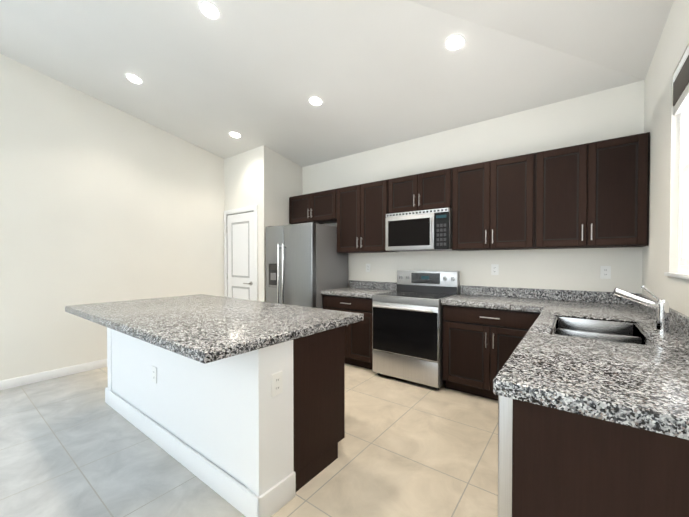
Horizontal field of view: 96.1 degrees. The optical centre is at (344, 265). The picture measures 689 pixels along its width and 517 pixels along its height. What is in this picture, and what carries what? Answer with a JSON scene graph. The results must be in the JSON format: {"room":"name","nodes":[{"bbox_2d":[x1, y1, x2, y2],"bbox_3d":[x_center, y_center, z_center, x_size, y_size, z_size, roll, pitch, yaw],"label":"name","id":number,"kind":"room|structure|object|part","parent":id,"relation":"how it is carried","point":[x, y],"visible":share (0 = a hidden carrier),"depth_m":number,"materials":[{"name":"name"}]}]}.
{"room":"kitchen","nodes":[
{"label":"kitchen","id":0,"kind":"room"},
{"bbox_2d":[0,54,224,389],"bbox_3d":[-3.866,-0.761,2.599,0.135,4.021,6.220,1,1,37],"label":"wall","id":1,"kind":"structure","parent":0,"point":[101,202],"depth_m":3.61,"materials":[{"name":"white paint"}]},
{"bbox_2d":[0,363,497,516],"bbox_3d":[-1.572,1.316,1.390,5.290,0.100,7.240,1,1,37],"label":"floor","id":2,"kind":"structure","parent":0,"point":[75,445],"depth_m":2.00,"materials":[{"name":"tile"}]},
{"bbox_2d":[105,322,355,516],"bbox_3d":[-1.069,0.819,2.468,2.218,0.864,0.776,1,1,37],"label":"kitchen island","id":3,"kind":"object","parent":2,"relation":"on","point":[238,404],"depth_m":1.79,"materials":[{"name":"white paint"}]},
{"bbox_3d":[-1.227,0.822,2.257,2.218,0.864,0.249,1,1,37],"label":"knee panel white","id":4,"kind":"part","parent":3,"relation":"part of","materials":[{"name":"white paint"}]},
{"bbox_2d":[65,294,363,365],"bbox_3d":[-1.105,0.363,2.412,2.224,0.050,1.190,1,1,37],"label":"island countertop","id":5,"kind":"structure","parent":3,"relation":"on","point":[202,328],"depth_m":1.96,"materials":[{"name":"grey stone"}]},
{"bbox_2d":[266,222,347,308],"bbox_3d":[-0.555,0.328,4.429,0.899,1.792,0.839,1,1,37],"label":"refrigerator","id":6,"kind":"object","parent":2,"relation":"on","point":[306,263],"visible":0.62,"depth_m":4.10,"materials":[{"name":"grey metal"}]},
{"bbox_2d":[321,280,396,369],"bbox_3d":[0.203,0.723,4.017,0.804,1.014,0.650,1,1,37],"label":"base cabinet","id":7,"kind":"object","parent":2,"relation":"on","point":[355,296],"depth_m":3.75,"materials":[{"name":"brown wood"}]},
{"bbox_2d":[372,270,459,389],"bbox_3d":[0.800,0.649,3.499,0.761,1.175,0.740,1,1,37],"label":"electric range","id":8,"kind":"object","parent":2,"relation":"on","point":[407,329],"visible":0.98,"depth_m":3.28,"materials":[{"name":"silver metal"}]},
{"bbox_2d":[441,285,504,394],"bbox_3d":[1.472,0.736,3.052,0.840,1.014,0.664,1,1,37],"label":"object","id":9,"kind":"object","parent":2,"relation":"on","point":[459,321],"depth_m":3.00,"materials":[{"name":"brown wood"}]},
{"bbox_2d":[442,298,553,413],"bbox_3d":[1.497,0.811,3.044,0.891,0.864,0.649,1,1,37],"label":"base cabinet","id":10,"kind":"object","parent":9,"relation":"in","point":[478,340],"depth_m":2.88,"materials":[{"name":"brown wood"}]},
{"bbox_2d":[477,286,688,516],"bbox_3d":[1.499,0.682,1.830,0.672,1.155,2.583,1,1,37],"label":"base cabinet","id":11,"kind":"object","parent":2,"relation":"on","point":[588,391],"depth_m":0.95,"materials":[{"name":"grey stone"}]},
{"bbox_2d":[612,285,670,333],"bbox_3d":[1.603,0.226,1.678,0.234,0.243,0.064,1,1,37],"label":"faucet","id":12,"kind":"object","parent":11,"relation":"on","point":[661,307],"depth_m":1.63,"materials":[{"name":"silver metal"}]},
{"bbox_2d":[224,145,302,301],"bbox_3d":[-1.333,-0.290,5.155,1.120,3.007,0.900,1,1,37],"label":"wall","id":13,"kind":"structure","parent":0,"point":[266,180],"depth_m":4.65,"materials":[{"name":"white paint"}]},
{"bbox_2d":[224,205,257,300],"bbox_3d":[-1.628,0.164,4.770,0.850,2.110,0.075,1,1,37],"label":"pantry door","id":14,"kind":"structure","parent":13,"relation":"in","point":[241,254],"depth_m":4.76,"materials":[{"name":"white paint"}]},
{"bbox_2d":[0,0,673,166],"bbox_3d":[-1.572,-2.120,1.343,5.290,1.113,7.240,1,1,37],"label":"ceiling","id":15,"kind":"structure","parent":0,"point":[373,74],"depth_m":2.76,"materials":[{"name":"white paint"}]},
{"bbox_2d":[125,73,142,83],"bbox_3d":[-2.215,-1.972,3.264,0.162,0.029,0.160,1,1,37],"label":"recessed light","id":16,"kind":"object","parent":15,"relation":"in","point":[133,78],"visible":1,"depth_m":3.25,"materials":[{"name":"white paint"}]},
{"bbox_2d":[198,0,220,19],"bbox_3d":[-1.034,-1.960,2.376,0.162,0.029,0.160,1,1,37],"label":"recessed light","id":17,"kind":"object","parent":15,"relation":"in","point":[209,9],"visible":1,"depth_m":2.37,"materials":[{"name":"white paint"}]},
{"bbox_2d":[229,132,240,137],"bbox_3d":[-1.492,-1.789,4.227,0.162,0.029,0.160,1,1,37],"label":"recessed light","id":18,"kind":"object","parent":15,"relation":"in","point":[235,134],"visible":1,"depth_m":4.22,"materials":[{"name":"white paint"}]},
{"bbox_2d":[308,96,322,105],"bbox_3d":[-0.311,-1.777,3.339,0.162,0.029,0.160,1,1,37],"label":"recessed light","id":19,"kind":"object","parent":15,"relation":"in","point":[315,100],"visible":1,"depth_m":3.33,"materials":[{"name":"white paint"}]},
{"bbox_2d":[444,34,465,50],"bbox_3d":[0.873,-1.765,2.448,0.162,0.029,0.160,1,1,37],"label":"recessed light","id":20,"kind":"object","parent":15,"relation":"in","point":[454,42],"visible":1,"depth_m":2.44,"materials":[{"name":"white paint"}]},
{"bbox_2d":[302,80,644,293],"bbox_3d":[1.007,-0.209,3.884,4.190,2.880,0.120,1,1,37],"label":"wall","id":21,"kind":"structure","parent":0,"point":[613,113],"depth_m":3.25,"materials":[{"name":"white paint"}]},
{"bbox_2d":[289,189,332,223],"bbox_3d":[-0.396,-0.859,4.650,0.937,0.420,0.321,1,1,37],"label":"upper cabinet","id":22,"kind":"object","parent":21,"relation":"attached to","point":[317,206],"depth_m":4.51,"materials":[{"name":"brown wood"}]},
{"bbox_2d":[333,179,396,252],"bbox_3d":[0.300,-0.622,4.130,0.797,0.880,0.321,1,1,37],"label":"upper cabinet","id":23,"kind":"object","parent":21,"relation":"attached to","point":[360,211],"depth_m":3.99,"materials":[{"name":"brown wood"}]},
{"bbox_2d":[366,264,369,271],"bbox_3d":[0.329,0.025,4.316,0.072,0.115,0.008,1,1,37],"label":"outlet","id":24,"kind":"object","parent":21,"relation":"attached to","point":[367,267],"visible":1,"depth_m":4.31,"materials":[{"name":"white plastic"}]},
{"bbox_2d":[389,168,452,213],"bbox_3d":[0.927,-0.841,3.655,0.767,0.430,0.321,1,1,37],"label":"upper cabinet","id":25,"kind":"object","parent":21,"relation":"attached to","point":[433,189],"depth_m":3.50,"materials":[{"name":"brown wood"}]},
{"bbox_2d":[385,208,456,251],"bbox_3d":[0.894,-0.400,3.610,0.757,0.441,0.438,1,1,37],"label":"microwave","id":26,"kind":"object","parent":25,"relation":"attached to","point":[426,230],"visible":1,"depth_m":3.44,"materials":[{"name":"silver metal"}]},
{"bbox_2d":[452,152,536,250],"bbox_3d":[1.539,-0.609,3.198,0.759,0.880,0.321,1,1,37],"label":"upper cabinet","id":27,"kind":"object","parent":21,"relation":"attached to","point":[495,201],"depth_m":3.04,"materials":[{"name":"brown wood"}]},
{"bbox_2d":[491,264,498,274],"bbox_3d":[1.624,0.039,3.343,0.072,0.115,0.008,1,1,37],"label":"outlet","id":28,"kind":"object","parent":21,"relation":"attached to","point":[494,269],"visible":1,"depth_m":3.34,"materials":[{"name":"white plastic"}]},
{"bbox_2d":[537,132,649,248],"bbox_3d":[2.145,-0.603,2.742,0.757,0.880,0.321,1,1,37],"label":"upper cabinet","id":29,"kind":"object","parent":21,"relation":"attached to","point":[592,195],"depth_m":2.59,"materials":[{"name":"brown wood"}]},
{"bbox_2d":[600,266,610,278],"bbox_3d":[2.355,0.056,2.793,0.072,0.115,0.008,1,1,37],"label":"outlet","id":30,"kind":"object","parent":21,"relation":"attached to","point":[605,272],"visible":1,"depth_m":2.79,"materials":[{"name":"white plastic"}]},
{"bbox_2d":[642,0,688,316],"bbox_3d":[0.494,-0.723,-0.192,0.120,4.021,7.000,1,1,37],"label":"wall","id":31,"kind":"structure","parent":0,"point":[660,250],"depth_m":1.98,"materials":[{"name":"white paint"}]},
{"bbox_2d":[664,102,688,278],"bbox_3d":[1.622,-0.534,1.356,0.105,1.200,1.245,1,1,37],"label":"window","id":32,"kind":"structure","parent":31,"relation":"in","point":[683,246],"depth_m":1.79,"materials":[{"name":"white paint"}]},
{"bbox_2d":[673,46,688,114],"bbox_3d":[1.610,-1.009,1.359,0.032,0.241,1.201,1,1,37],"label":"blind headrail","id":33,"kind":"object","parent":32,"relation":"attached to","point":[681,88],"visible":1,"depth_m":1.70,"materials":[{"name":"grey plastic"}]}
]}

